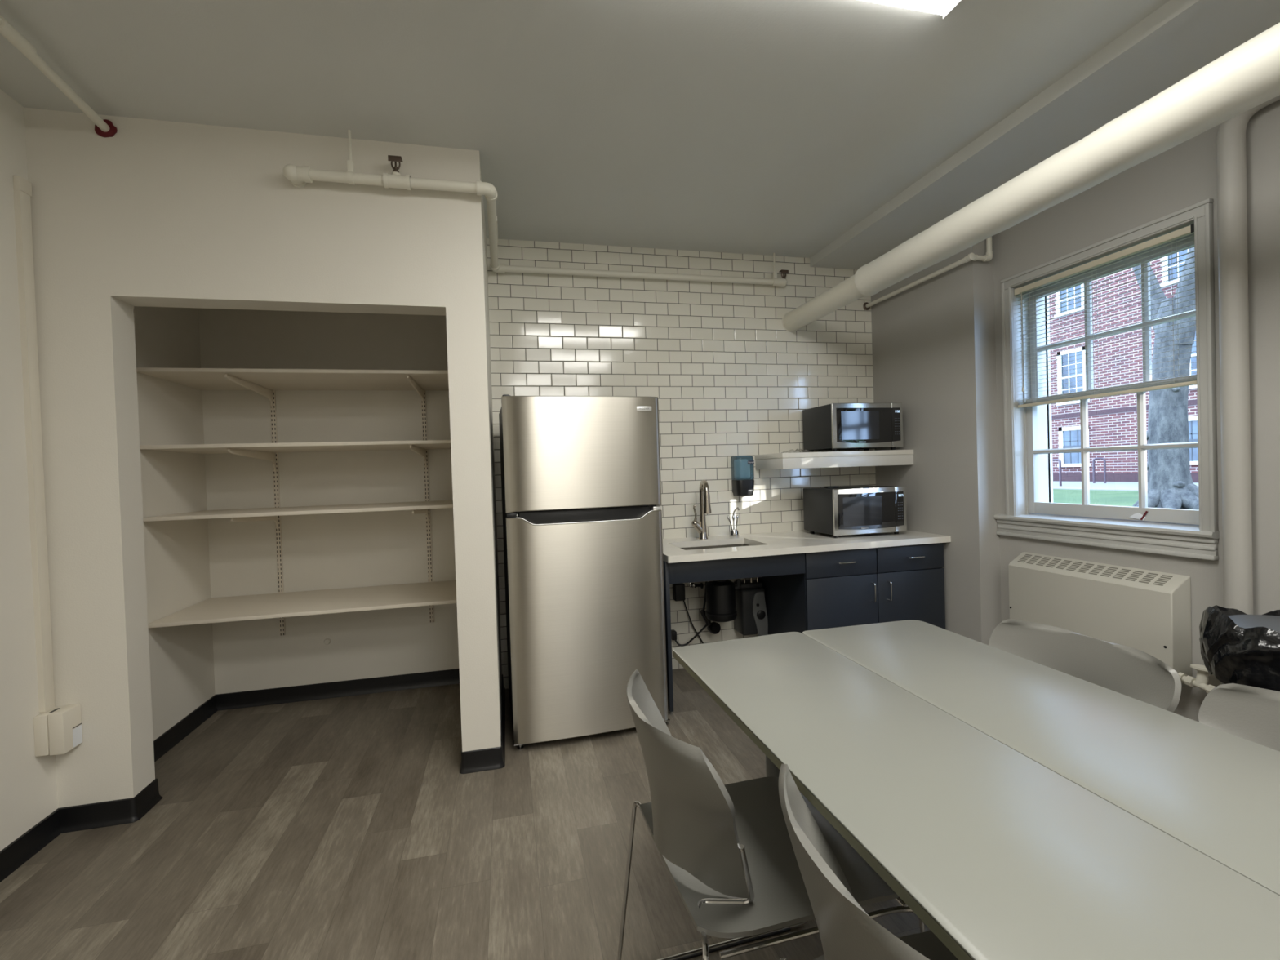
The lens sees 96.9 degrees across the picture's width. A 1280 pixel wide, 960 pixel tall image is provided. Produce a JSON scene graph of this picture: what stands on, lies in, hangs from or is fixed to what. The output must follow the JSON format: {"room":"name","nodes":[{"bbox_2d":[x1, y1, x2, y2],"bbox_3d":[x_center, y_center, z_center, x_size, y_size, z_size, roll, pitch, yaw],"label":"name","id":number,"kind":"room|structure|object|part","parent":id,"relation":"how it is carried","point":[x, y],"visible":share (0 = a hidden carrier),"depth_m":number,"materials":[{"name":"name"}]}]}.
{"room":"break room","nodes":[
{"label":"break room","id":0,"kind":"room"},
{"bbox_2d":[0,88,57,850],"bbox_3d":[-1.512,0.004,-1.397,0.150,2.759,7.278,-2,1,-13],"label":"wall","id":1,"kind":"structure","parent":0,"point":[28,794],"depth_m":2.04,"materials":[{"name":"paint"}]},
{"bbox_2d":[13,175,54,713],"bbox_3d":[-2.261,-0.125,2.122,0.021,1.988,0.056,-2,1,-13],"label":"conduit","id":2,"kind":"object","parent":1,"relation":"attached to","point":[22,188],"visible":1,"depth_m":2.11,"materials":[{"name":"plastic"}]},
{"bbox_2d":[33,703,82,756],"bbox_3d":[-2.191,0.942,2.139,0.091,0.155,0.096,-2,1,-13],"label":"outlet box","id":3,"kind":"object","parent":1,"relation":"attached to","point":[57,731],"visible":1,"depth_m":2.10,"materials":[{"name":"plastic"}]},
{"bbox_2d":[0,668,505,882],"bbox_3d":[-0.735,1.300,-0.532,1.669,0.092,8.283,-2,1,-13],"label":"baseboard","id":4,"kind":"structure","parent":1,"relation":"attached to","point":[126,811],"depth_m":2.73,"materials":[{"name":"black rubber"}]},
{"bbox_2d":[24,107,502,808],"bbox_3d":[-1.697,-0.057,2.969,1.803,2.759,1.305,-2,1,-13],"label":"wall","id":5,"kind":"structure","parent":0,"point":[152,213],"depth_m":2.28,"materials":[{"name":"paint"}]},
{"bbox_2d":[133,306,458,740],"bbox_3d":[-1.794,-0.055,3.018,1.637,2.759,1.164,-2,1,-13],"label":"wall","id":6,"kind":"structure","parent":0,"point":[190,562],"depth_m":3.39,"materials":[{"name":"paint"}]},
{"bbox_2d":[222,373,285,635],"bbox_3d":[-2.088,0.180,3.093,0.027,1.495,0.588,-2,1,-13],"label":"shelf standard","id":7,"kind":"object","parent":6,"relation":"attached to","point":[269,393],"visible":0.88,"depth_m":3.36,"materials":[{"name":"painted metal"}]},
{"bbox_2d":[136,367,448,390],"bbox_3d":[-1.752,-0.550,3.144,1.458,0.018,0.605,-2,1,-13],"label":"closet shelf","id":8,"kind":"object","parent":7,"relation":"on","point":[202,379],"visible":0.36,"depth_m":3.01,"materials":[{"name":"laminate"}]},
{"bbox_2d":[139,440,450,453],"bbox_3d":[-1.740,-0.183,3.150,1.458,0.018,0.605,-2,1,-13],"label":"closet shelf","id":9,"kind":"object","parent":7,"relation":"on","point":[426,444],"visible":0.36,"depth_m":2.94,"materials":[{"name":"laminate"}]},
{"bbox_2d":[142,500,453,521],"bbox_3d":[-1.729,0.161,3.155,1.458,0.018,0.605,-2,1,-13],"label":"closet shelf","id":10,"kind":"object","parent":7,"relation":"on","point":[279,511],"visible":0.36,"depth_m":2.95,"materials":[{"name":"laminate"}]},
{"bbox_2d":[147,580,456,628],"bbox_3d":[-1.713,0.670,3.163,1.458,0.018,0.605,-2,1,-13],"label":"closet shelf","id":11,"kind":"object","parent":7,"relation":"on","point":[257,606],"visible":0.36,"depth_m":3.06,"materials":[{"name":"laminate"}]},
{"bbox_2d":[324,638,330,644],"bbox_3d":[-1.895,0.979,3.438,0.036,0.036,0.017,-2,1,-13],"label":"plug","id":12,"kind":"object","parent":6,"relation":"attached to","point":[326,641],"visible":1,"depth_m":3.43,"materials":[{"name":"paint"}]},
{"bbox_2d":[405,374,434,622],"bbox_3d":[-1.269,0.151,3.286,0.027,1.495,0.588,-2,1,-13],"label":"shelf standard","id":13,"kind":"object","parent":6,"relation":"attached to","point":[421,451],"visible":0.8,"depth_m":3.56,"materials":[{"name":"painted metal"}]},
{"bbox_2d":[0,668,930,959],"bbox_3d":[0.650,1.347,-0.204,4.812,0.100,8.583,-2,1,-13],"label":"floor","id":14,"kind":"structure","parent":0,"point":[344,828],"depth_m":2.00,"materials":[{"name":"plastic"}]},
{"bbox_2d":[498,394,670,750],"bbox_3d":[-0.327,0.429,3.076,0.787,1.695,0.669,-2,1,-16],"label":"refrigerator","id":15,"kind":"object","parent":14,"relation":"on","point":[581,484],"visible":0.95,"depth_m":2.75,"materials":[{"name":"grey metal"}]},
{"bbox_3d":[-0.272,-0.132,2.783,0.772,0.551,0.080,-2,1,-16],"label":"freezer door","id":16,"kind":"part","parent":15,"relation":"part of","materials":[{"name":"metal"}]},
{"bbox_3d":[-0.253,0.185,2.758,0.683,0.042,0.020,-2,1,-16],"label":"handle trim","id":17,"kind":"part","parent":15,"relation":"part of","materials":[{"name":"silver metal"}]},
{"bbox_3d":[-0.245,0.703,2.796,0.772,1.074,0.080,-2,1,-16],"label":"fridge door","id":18,"kind":"part","parent":15,"relation":"part of","materials":[{"name":"metal"}]},
{"bbox_2d":[663,552,805,713],"bbox_3d":[0.471,0.832,3.451,0.825,0.826,0.676,-2,1,-13],"label":"support","id":19,"kind":"object","parent":14,"relation":"on","point":[784,564],"visible":0.44,"depth_m":3.10,"materials":[{"name":"blue laminate"}]},
{"bbox_3d":[0.080,0.835,3.358,0.021,0.804,0.676,-2,1,-13],"label":"panel","id":20,"kind":"part","parent":19,"relation":"part of","materials":[{"name":"blue laminate"}]},
{"bbox_2d":[617,669,926,959],"bbox_3d":[0.267,0.882,1.306,0.566,0.807,0.529,-2,1,-15],"label":"chair","id":21,"kind":"object","parent":14,"relation":"on","point":[727,851],"visible":0.93,"depth_m":1.15,"materials":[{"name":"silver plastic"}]},
{"bbox_3d":[0.084,0.659,1.254,0.191,0.348,0.528,-2,1,-15],"label":"backrest","id":22,"kind":"part","parent":21,"relation":"part of","materials":[{"name":"plastic"}]},
{"bbox_3d":[0.220,0.992,1.492,0.566,0.579,0.132,-2,1,-15],"label":"frame","id":23,"kind":"part","parent":21,"relation":"part of","materials":[{"name":"silver metal"}]},
{"bbox_3d":[0.272,0.841,1.307,0.455,0.048,0.464,-2,1,-15],"label":"seat","id":24,"kind":"part","parent":21,"relation":"part of","materials":[{"name":"plastic"}]},
{"bbox_3d":[0.321,0.994,1.124,0.566,0.579,0.131,-2,1,-15],"label":"frame","id":25,"kind":"part","parent":21,"relation":"part of","materials":[{"name":"silver metal"}]},
{"bbox_2d":[755,542,945,635],"bbox_3d":[1.325,0.802,3.637,0.919,0.826,0.708,-2,1,-13],"label":"base cabinet","id":26,"kind":"object","parent":14,"relation":"on","point":[872,585],"visible":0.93,"depth_m":3.33,"materials":[{"name":"blue laminate"}]},
{"bbox_2d":[662,529,951,563],"bbox_3d":[0.927,0.384,3.529,1.776,0.037,0.730,-2,1,-13],"label":"countertop","id":27,"kind":"structure","parent":26,"relation":"on","point":[769,544],"depth_m":3.34,"materials":[{"name":"stone"}]},
{"bbox_2d":[691,480,711,539],"bbox_3d":[0.397,0.190,3.586,0.106,0.384,0.205,-2,1,-13],"label":"kitchen faucet","id":28,"kind":"object","parent":27,"relation":"on","point":[704,497],"visible":1,"depth_m":3.64,"materials":[{"name":"silver metal"}]},
{"bbox_3d":[0.371,0.252,3.654,0.083,0.188,0.047,-2,1,-13],"label":"lever handle","id":29,"kind":"part","parent":28,"relation":"part of","materials":[{"name":"silver metal"}]},
{"bbox_2d":[680,543,755,582],"bbox_3d":[0.464,0.499,3.410,0.525,0.161,0.368,-2,1,-13],"label":"sink","id":30,"kind":"object","parent":27,"relation":"in","point":[738,544],"visible":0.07,"depth_m":3.59,"materials":[{"name":"metal"}]},
{"bbox_2d":[705,578,741,622],"bbox_3d":[0.508,0.732,3.579,0.199,0.300,0.199,-1,1,41],"label":"garbage disposer","id":31,"kind":"object","parent":30,"relation":"attached to","point":[720,594],"visible":0.91,"depth_m":3.50,"materials":[{"name":"black plastic"}]},
{"bbox_2d":[671,581,720,646],"bbox_3d":[0.354,0.851,3.686,0.331,0.452,0.086,-2,1,4],"label":"cord","id":32,"kind":"object","parent":31,"relation":"attached to","point":[714,628],"visible":0.92,"depth_m":3.67,"materials":[{"name":"black plastic"}]},
{"bbox_3d":[0.320,1.007,3.710,0.246,0.141,0.064,-2,1,-2],"label":"cord","id":33,"kind":"part","parent":32,"relation":"part of","materials":[{"name":"black plastic"}]},
{"bbox_2d":[734,578,741,590],"bbox_3d":[0.616,0.661,3.583,0.046,0.066,0.032,-2,1,-13],"label":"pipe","id":34,"kind":"object","parent":31,"relation":"attached to","point":[738,581],"depth_m":3.57,"materials":[{"name":"grey plastic"}]},
{"bbox_2d":[727,506,739,537],"bbox_3d":[0.621,0.273,3.688,0.097,0.198,0.077,-1,1,39],"label":"water tap","id":35,"kind":"object","parent":27,"relation":"on","point":[734,533],"visible":1,"depth_m":3.69,"materials":[{"name":"silver metal"}]},
{"bbox_3d":[0.585,0.280,3.692,0.041,0.099,0.015,-2,1,-31],"label":"lever","id":36,"kind":"part","parent":35,"relation":"part of","materials":[{"name":"silver metal"}]},
{"bbox_3d":[0.620,0.249,3.671,0.018,0.148,0.087,-2,1,-15],"label":"spout","id":37,"kind":"part","parent":35,"relation":"part of","materials":[{"name":"silver metal"}]},
{"bbox_3d":[0.632,0.278,3.703,0.025,0.099,0.015,-1,1,41],"label":"lever","id":38,"kind":"part","parent":35,"relation":"part of","materials":[{"name":"silver metal"}]},
{"bbox_2d":[803,485,906,537],"bbox_3d":[1.381,0.197,3.676,0.508,0.302,0.375,-2,1,-13],"label":"microwave oven","id":39,"kind":"object","parent":27,"relation":"on","point":[856,509],"visible":1,"depth_m":3.51,"materials":[{"name":"metal"}]},
{"bbox_2d":[824,485,839,488],"bbox_3d":[1.256,0.046,3.720,0.084,0.010,0.044,-2,1,-13],"label":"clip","id":40,"kind":"object","parent":39,"relation":"on","point":[833,486],"visible":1,"depth_m":3.70,"materials":[{"name":"black plastic"}]},
{"bbox_3d":[1.381,0.190,3.495,0.424,0.283,0.016,-2,1,-13],"label":"door","id":41,"kind":"part","parent":39,"relation":"part of","materials":[{"name":"metal"}]},
{"bbox_3d":[1.396,0.192,3.490,0.397,0.224,0.004,-2,1,-13],"label":"door glass","id":42,"kind":"part","parent":39,"relation":"part of","materials":[{"name":"glass"}]},
{"bbox_3d":[1.620,0.180,3.543,0.060,0.217,0.004,-2,1,-13],"label":"panel glass","id":43,"kind":"part","parent":39,"relation":"part of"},
{"bbox_3d":[1.629,0.182,3.553,0.082,0.283,0.016,-2,1,-13],"label":"control panel","id":44,"kind":"part","parent":39,"relation":"part of","materials":[{"name":"metal"}]},
{"bbox_3d":[1.161,0.479,3.276,0.455,0.146,0.018,-2,1,-13],"label":"drawer","id":45,"kind":"part","parent":26,"relation":"part of","materials":[{"name":"blue laminate"}]},
{"bbox_3d":[1.173,0.840,3.282,0.456,0.566,0.018,-2,1,-13],"label":"door","id":46,"kind":"part","parent":26,"relation":"part of","materials":[{"name":"blue laminate"}]},
{"bbox_3d":[1.187,0.473,3.256,0.114,0.009,0.032,-2,1,-13],"label":"drawer handle","id":47,"kind":"part","parent":26,"relation":"part of","materials":[{"name":"silver metal"}]},
{"bbox_3d":[1.359,0.654,3.298,0.009,0.119,0.034,-2,1,-13],"label":"door handle","id":48,"kind":"part","parent":26,"relation":"part of","materials":[{"name":"silver metal"}]},
{"bbox_3d":[1.463,0.650,3.322,0.009,0.119,0.034,-2,1,-13],"label":"door handle","id":49,"kind":"part","parent":26,"relation":"part of","materials":[{"name":"silver metal"}]},
{"bbox_3d":[1.611,0.463,3.383,0.455,0.146,0.018,-2,1,-13],"label":"drawer","id":50,"kind":"part","parent":26,"relation":"part of","materials":[{"name":"blue laminate"}]},
{"bbox_3d":[1.622,0.823,3.388,0.456,0.566,0.018,-2,1,-13],"label":"door","id":51,"kind":"part","parent":26,"relation":"part of","materials":[{"name":"blue laminate"}]},
{"bbox_3d":[1.637,0.457,3.363,0.109,0.009,0.032,-2,1,-13],"label":"drawer handle","id":52,"kind":"part","parent":26,"relation":"part of","materials":[{"name":"silver metal"}]},
{"bbox_2d":[778,764,958,959],"bbox_3d":[0.511,0.882,0.797,0.566,0.807,0.529,-2,1,-11],"label":"chair","id":53,"kind":"object","parent":14,"relation":"on","point":[846,931],"visible":0.86,"depth_m":0.76,"materials":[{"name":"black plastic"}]},
{"bbox_3d":[0.517,0.841,0.798,0.455,0.048,0.464,-2,1,-11],"label":"seat","id":54,"kind":"part","parent":53,"relation":"part of","materials":[{"name":"plastic"}]},
{"bbox_2d":[672,631,1279,959],"bbox_3d":[0.545,0.912,1.046,0.473,0.737,1.830,-2,1,-13],"label":"meeting table","id":55,"kind":"object","parent":14,"relation":"on","point":[1000,855],"visible":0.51,"depth_m":0.89,"materials":[{"name":"laminate"}]},
{"bbox_2d":[802,619,1279,895],"bbox_3d":[0.996,0.896,1.150,0.502,0.737,1.826,-2,1,-13],"label":"meeting table","id":56,"kind":"object","parent":14,"relation":"on","point":[1215,791],"visible":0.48,"depth_m":1.16,"materials":[{"name":"laminate"}]},
{"bbox_2d":[988,618,1181,712],"bbox_3d":[1.032,0.854,1.547,0.566,0.807,0.529,-2,1,-13],"label":"chair","id":57,"kind":"object","parent":14,"relation":"on","point":[1126,670],"visible":0.19,"depth_m":1.58,"materials":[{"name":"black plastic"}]},
{"bbox_2d":[1198,683,1279,751],"bbox_3d":[1.153,0.858,0.995,0.566,0.807,0.529,-2,1,-12],"label":"chair","id":58,"kind":"object","parent":14,"relation":"on","point":[1252,713],"visible":0.11,"depth_m":1.23,"materials":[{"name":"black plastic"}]},
{"bbox_2d":[1199,604,1279,691],"bbox_3d":[2.081,0.817,1.772,0.494,0.804,0.488,-2,1,-13],"label":"trash bag","id":59,"kind":"object","parent":14,"relation":"on","point":[1237,646],"visible":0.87,"depth_m":1.76,"materials":[{"name":"plastic"}]},
{"bbox_2d":[0,0,1169,257],"bbox_3d":[0.558,-1.521,-0.248,4.812,0.120,8.583,-2,1,-13],"label":"ceiling","id":60,"kind":"structure","parent":0,"point":[766,127],"depth_m":2.10,"materials":[{"name":"paint"}]},
{"bbox_2d":[0,15,117,137],"bbox_3d":[-1.573,-1.349,0.355,0.084,0.067,3.837,-2,1,-15],"label":"ceiling pipe","id":61,"kind":"object","parent":60,"relation":"attached to","point":[104,128],"visible":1,"depth_m":1.90,"materials":[{"name":"metal"}]},
{"bbox_2d":[282,129,788,286],"bbox_3d":[-0.219,-1.374,3.071,2.740,0.227,1.034,-2,1,-13],"label":"pipe","id":62,"kind":"object","parent":60,"relation":"attached to","point":[299,176],"visible":1,"depth_m":2.45,"materials":[{"name":"metal"}]},
{"bbox_2d":[860,0,962,19],"bbox_3d":[0.441,-1.464,1.396,1.221,0.037,0.560,-2,1,-13],"label":"recessed light","id":63,"kind":"object","parent":60,"relation":"in","point":[944,7],"visible":1,"depth_m":1.75,"materials":[{"name":"paint"}]},
{"bbox_2d":[486,238,875,688],"bbox_3d":[0.359,-0.139,3.946,2.652,2.759,0.350,-2,1,-13],"label":"wall","id":64,"kind":"structure","parent":0,"point":[724,371],"depth_m":3.76,"materials":[{"name":"tile"}]},
{"bbox_2d":[672,582,703,643],"bbox_3d":[0.359,0.958,3.746,0.269,0.567,0.055,-2,1,-13],"label":"power adapter","id":65,"kind":"object","parent":64,"relation":"attached to","point":[678,589],"visible":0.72,"depth_m":3.70,"materials":[{"name":"black plastic"}]},
{"bbox_3d":[0.389,1.009,3.757,0.210,0.463,0.012,-2,1,-16],"label":"cord","id":66,"kind":"part","parent":65,"relation":"part of","materials":[{"name":"black plastic"}]},
{"bbox_2d":[688,582,703,588],"bbox_3d":[0.366,0.628,3.736,0.079,0.174,0.071,-2,1,-13],"label":"shutoff valve","id":67,"kind":"object","parent":64,"relation":"attached to","point":[691,584],"visible":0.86,"depth_m":3.72,"materials":[{"name":"silver metal"}]},
{"bbox_3d":[0.384,0.695,3.724,0.056,0.039,0.039,-2,1,-13],"label":"valve knob","id":68,"kind":"part","parent":67,"relation":"part of","materials":[{"name":"black plastic"}]},
{"bbox_2d":[731,455,754,496],"bbox_3d":[0.690,-0.029,3.787,0.130,0.268,0.112,-2,1,-13],"label":"soap dispenser","id":69,"kind":"object","parent":64,"relation":"attached to","point":[742,466],"visible":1,"depth_m":3.74,"materials":[{"name":"grey plastic"}]},
{"bbox_3d":[0.690,-0.083,3.781,0.130,0.161,0.098,-2,1,-13],"label":"soap tank","id":70,"kind":"part","parent":69,"relation":"part of","materials":[{"name":"blue plastic"}]},
{"bbox_2d":[733,577,768,635],"bbox_3d":[0.731,0.832,3.763,0.175,0.380,0.182,-2,1,-13],"label":"water tank","id":71,"kind":"object","parent":64,"relation":"attached to","point":[751,619],"visible":0.88,"depth_m":3.69,"materials":[{"name":"grey plastic"}]},
{"bbox_2d":[755,449,913,469],"bbox_3d":[1.283,-0.134,3.780,0.933,0.099,0.397,-2,1,-13],"label":"wall shelf","id":72,"kind":"object","parent":64,"relation":"attached to","point":[888,457],"visible":1,"depth_m":3.59,"materials":[{"name":"stone"}]},
{"bbox_2d":[781,448,816,453],"bbox_3d":[1.022,-0.190,3.673,0.250,0.029,0.132,-2,1,-13],"label":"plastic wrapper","id":73,"kind":"object","parent":72,"relation":"on","point":[796,450],"visible":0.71,"depth_m":3.66,"materials":[{"name":"plastic"}]},
{"bbox_2d":[802,402,903,452],"bbox_3d":[1.407,-0.339,3.778,0.508,0.302,0.375,-2,1,-13],"label":"microwave oven","id":74,"kind":"object","parent":72,"relation":"on","point":[833,427],"visible":0.98,"depth_m":3.61,"materials":[{"name":"metal"}]},
{"bbox_3d":[1.407,-0.346,3.596,0.424,0.283,0.016,-2,1,-13],"label":"door","id":75,"kind":"part","parent":74,"relation":"part of","materials":[{"name":"glass"}]},
{"bbox_3d":[1.422,-0.344,3.591,0.397,0.224,0.004,-2,1,-13],"label":"door glass","id":76,"kind":"part","parent":74,"relation":"part of","materials":[{"name":"glass"}]},
{"bbox_3d":[1.645,-0.356,3.644,0.060,0.217,0.004,-2,1,-13],"label":"panel glass","id":77,"kind":"part","parent":74,"relation":"part of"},
{"bbox_3d":[1.654,-0.354,3.655,0.082,0.283,0.016,-2,1,-13],"label":"control panel","id":78,"kind":"part","parent":74,"relation":"part of","materials":[{"name":"metal"}]},
{"bbox_2d":[782,22,1279,332],"bbox_3d":[1.977,-1.061,-0.012,0.167,0.167,8.082,-2,1,-13],"label":"pipe","id":79,"kind":"object","parent":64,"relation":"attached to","point":[1246,77],"visible":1,"depth_m":1.86,"materials":[{"name":"metal"}]},
{"bbox_2d":[871,235,1001,644],"bbox_3d":[1.927,-0.188,3.849,0.357,2.759,1.259,-2,1,-13],"label":"wall","id":80,"kind":"structure","parent":0,"point":[933,340],"depth_m":3.37,"materials":[{"name":"grey paint"}]},
{"bbox_2d":[862,236,992,310],"bbox_3d":[1.778,-1.351,3.603,0.169,0.280,0.960,-2,1,-13],"label":"pipe","id":81,"kind":"object","parent":80,"relation":"attached to","point":[971,256],"visible":0.98,"depth_m":3.33,"materials":[{"name":"metal"}]},
{"bbox_2d":[809,0,1279,269],"bbox_3d":[2.414,-1.494,0.088,0.615,0.063,8.082,-2,1,-13],"label":"beam","id":82,"kind":"structure","parent":80,"relation":"attached to","point":[1180,37],"depth_m":2.27,"materials":[{"name":"paint"}]},
{"bbox_2d":[992,99,1279,721],"bbox_3d":[2.984,-0.158,-0.310,0.217,2.759,7.324,-2,1,-13],"label":"wall","id":83,"kind":"structure","parent":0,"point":[1184,175],"depth_m":2.28,"materials":[{"name":"grey paint"}]},
{"bbox_2d":[1008,551,1191,688],"bbox_3d":[2.132,0.624,2.701,0.110,0.456,0.774,-2,1,-13],"label":"heater","id":84,"kind":"object","parent":83,"relation":"attached to","point":[1148,611],"visible":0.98,"depth_m":2.56,"materials":[{"name":"metal"}]},
{"bbox_2d":[1017,554,1173,586],"bbox_3d":[2.125,0.420,2.705,0.058,0.036,0.690,-2,1,-13],"label":"grille","id":85,"kind":"object","parent":84,"relation":"attached to","point":[1134,576],"depth_m":2.65,"materials":[{"name":"metal"}]},
{"bbox_2d":[1177,664,1215,693],"bbox_3d":[2.247,0.789,2.178,0.086,0.103,0.304,-2,1,-6],"label":"radiator valve","id":86,"kind":"object","parent":84,"relation":"attached to","point":[1201,681],"visible":0.54,"depth_m":2.25,"materials":[{"name":"paint"}]},
{"bbox_2d":[1014,223,1196,408],"bbox_3d":[2.159,-0.714,2.693,0.040,0.646,0.840,-2,1,-13],"label":"window blind","id":87,"kind":"object","parent":83,"relation":"attached to","point":[1188,230],"visible":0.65,"depth_m":2.62,"materials":[{"name":"beige plastic"}]},
{"bbox_3d":[2.058,-0.743,3.057,0.011,0.536,0.011,-2,1,-36],"label":"lift cord","id":88,"kind":"part","parent":87,"relation":"part of","materials":[{"name":"fabric"}]},
{"bbox_3d":[2.088,-0.709,3.017,0.027,0.607,0.001,-2,1,-13],"label":"ladder cord","id":89,"kind":"part","parent":87,"relation":"part of","materials":[{"name":"fabric"}]},
{"bbox_3d":[2.164,-0.707,2.696,0.027,0.607,0.001,-2,1,-13],"label":"ladder cord","id":90,"kind":"part","parent":87,"relation":"part of","materials":[{"name":"fabric"}]},
{"bbox_3d":[2.154,-1.022,2.690,0.030,0.028,0.840,-2,1,-13],"label":"head rail","id":91,"kind":"part","parent":87,"relation":"part of","materials":[{"name":"beige plastic"}]},
{"bbox_3d":[2.174,-0.400,2.699,0.026,0.016,0.838,-2,1,-13],"label":"rail","id":92,"kind":"part","parent":87,"relation":"part of","materials":[{"name":"beige plastic"}]},
{"bbox_3d":[2.240,-0.704,2.375,0.027,0.607,0.001,-2,1,-13],"label":"ladder cord","id":93,"kind":"part","parent":87,"relation":"part of","materials":[{"name":"fabric"}]},
{"bbox_2d":[993,198,1219,560],"bbox_3d":[2.248,-0.410,2.739,0.287,1.442,1.043,-2,1,-13],"label":"window","id":94,"kind":"structure","parent":83,"relation":"attached to","point":[1031,512],"depth_m":2.70,"materials":[{"name":"paint"}]},
{"bbox_3d":[2.375,-0.456,2.746,0.035,1.360,0.999,-2,1,-13],"label":"exterior casing","id":95,"kind":"part","parent":94,"relation":"part of","materials":[{"name":"white paint"}]},
{"bbox_3d":[2.252,0.204,2.754,0.257,0.039,1.024,-2,1,-13],"label":"sill","id":96,"kind":"part","parent":94,"relation":"part of","materials":[{"name":"paint"}]},
{"bbox_3d":[2.260,-0.728,2.717,0.034,0.641,0.845,-2,1,-13],"label":"sash","id":97,"kind":"part","parent":94,"relation":"part of","materials":[{"name":"paint"}]},
{"bbox_3d":[2.241,-0.129,2.717,0.034,0.624,0.845,-2,1,-13],"label":"sash","id":98,"kind":"part","parent":94,"relation":"part of","materials":[{"name":"paint"}]},
{"bbox_2d":[1129,511,1147,520],"bbox_3d":[2.263,0.160,2.575,0.008,0.045,0.079,-2,1,-13],"label":"sticker","id":99,"kind":"object","parent":94,"relation":"attached to","point":[1138,516],"visible":1,"depth_m":2.57,"materials":[{"name":"paper"}]},
{"bbox_2d":[1216,95,1279,614],"bbox_3d":[2.942,-0.080,-0.791,0.077,2.622,6.104,-2,1,-13],"label":"riser pipe","id":100,"kind":"object","parent":83,"relation":"attached to","point":[1231,153],"visible":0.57,"depth_m":2.11,"materials":[{"name":"metal"}]},
{"label":"outside","id":101,"kind":"structure","parent":0,"visible":0},
{"bbox_2d":[1053,488,1138,506],"bbox_3d":[8.623,0.596,12.323,16.400,0.400,48.000,-2,1,-13],"label":"lawn","id":102,"kind":"structure","parent":101,"point":[1100,497],"depth_m":12.04,"materials":[{"name":"green plant"}]},
{"bbox_2d":[1048,248,1198,482],"bbox_3d":[19.293,-5.364,14.802,6.090,11.350,48.000,-2,1,-13],"label":"brick building","id":103,"kind":"structure","parent":102,"relation":"on","point":[1112,420],"depth_m":18.71,"materials":[{"name":"red brick"}]},
{"bbox_3d":[15.023,-6.755,19.778,0.050,1.790,0.782,-2,1,-13],"label":"sash","id":104,"kind":"part","parent":103,"relation":"part of","materials":[{"name":"wood"}]},
{"bbox_3d":[15.020,-6.755,19.778,0.008,1.790,0.782,-2,1,-13],"label":"pane","id":105,"kind":"part","parent":103,"relation":"part of","materials":[{"name":"glass"}]},
{"bbox_3d":[15.204,-1.138,19.865,0.050,1.210,0.782,-2,1,-13],"label":"sash","id":106,"kind":"part","parent":103,"relation":"part of","materials":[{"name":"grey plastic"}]},
{"bbox_3d":[15.201,-1.138,19.864,0.008,1.210,0.782,-2,1,-13],"label":"pane","id":107,"kind":"part","parent":103,"relation":"part of","materials":[{"name":"glass"}]},
{"bbox_3d":[15.125,-3.582,19.827,0.050,1.700,0.782,-2,1,-13],"label":"sash","id":108,"kind":"part","parent":103,"relation":"part of","materials":[{"name":"wood"}]},
{"bbox_3d":[15.122,-3.582,19.827,0.008,1.700,0.782,-2,1,-13],"label":"pane","id":109,"kind":"part","parent":103,"relation":"part of","materials":[{"name":"glass"}]},
{"bbox_3d":[15.796,-6.729,16.499,0.008,1.790,0.782,-2,1,-13],"label":"pane","id":110,"kind":"part","parent":103,"relation":"part of","materials":[{"name":"glass"}]},
{"bbox_3d":[15.799,-6.729,16.500,0.050,1.790,0.782,-2,1,-13],"label":"sash","id":111,"kind":"part","parent":103,"relation":"part of","materials":[{"name":"wood"}]},
{"bbox_3d":[15.902,-3.556,16.549,0.050,1.700,0.782,-2,1,-13],"label":"sash","id":112,"kind":"part","parent":103,"relation":"part of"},
{"bbox_3d":[15.980,-1.113,16.586,0.050,1.210,0.782,-2,1,-13],"label":"sash","id":113,"kind":"part","parent":103,"relation":"part of","materials":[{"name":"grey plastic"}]},
{"bbox_3d":[15.977,-1.113,16.586,0.008,1.210,0.782,-2,1,-13],"label":"pane","id":114,"kind":"part","parent":103,"relation":"part of","materials":[{"name":"glass"}]},
{"bbox_3d":[15.899,-3.556,16.548,0.008,1.700,0.782,-2,1,-13],"label":"pane","id":115,"kind":"part","parent":103,"relation":"part of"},
{"bbox_2d":[1131,247,1199,510],"bbox_3d":[8.117,-2.937,8.825,0.986,7.143,3.221,-2,1,-13],"label":"tree","id":116,"kind":"object","parent":102,"relation":"on","point":[1171,485],"visible":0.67,"depth_m":8.66,"materials":[{"name":"grey plant"}]},
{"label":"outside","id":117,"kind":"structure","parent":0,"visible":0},
{"bbox_2d":[1053,480,1198,491],"bbox_3d":[14.350,0.331,13.676,4.580,0.320,48.000,-2,1,-13],"label":"sidewalk","id":118,"kind":"structure","parent":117,"point":[1108,486],"depth_m":16.25,"materials":[{"name":"concrete"}]},
{"bbox_2d":[1052,458,1062,485],"bbox_3d":[12.580,-0.232,17.183,0.060,0.810,0.592,-2,1,10],"label":"bike rack","id":119,"kind":"object","parent":118,"relation":"on","point":[1053,460],"visible":0.53,"depth_m":16.91,"materials":[{"name":"metal"}]},
{"bbox_2d":[1092,457,1106,483],"bbox_3d":[14.467,-0.303,17.871,0.060,0.810,0.351,-2,1,-29],"label":"bike rack","id":120,"kind":"object","parent":118,"relation":"on","point":[1098,458],"visible":0.99,"depth_m":17.83,"materials":[{"name":"metal"}]}
]}

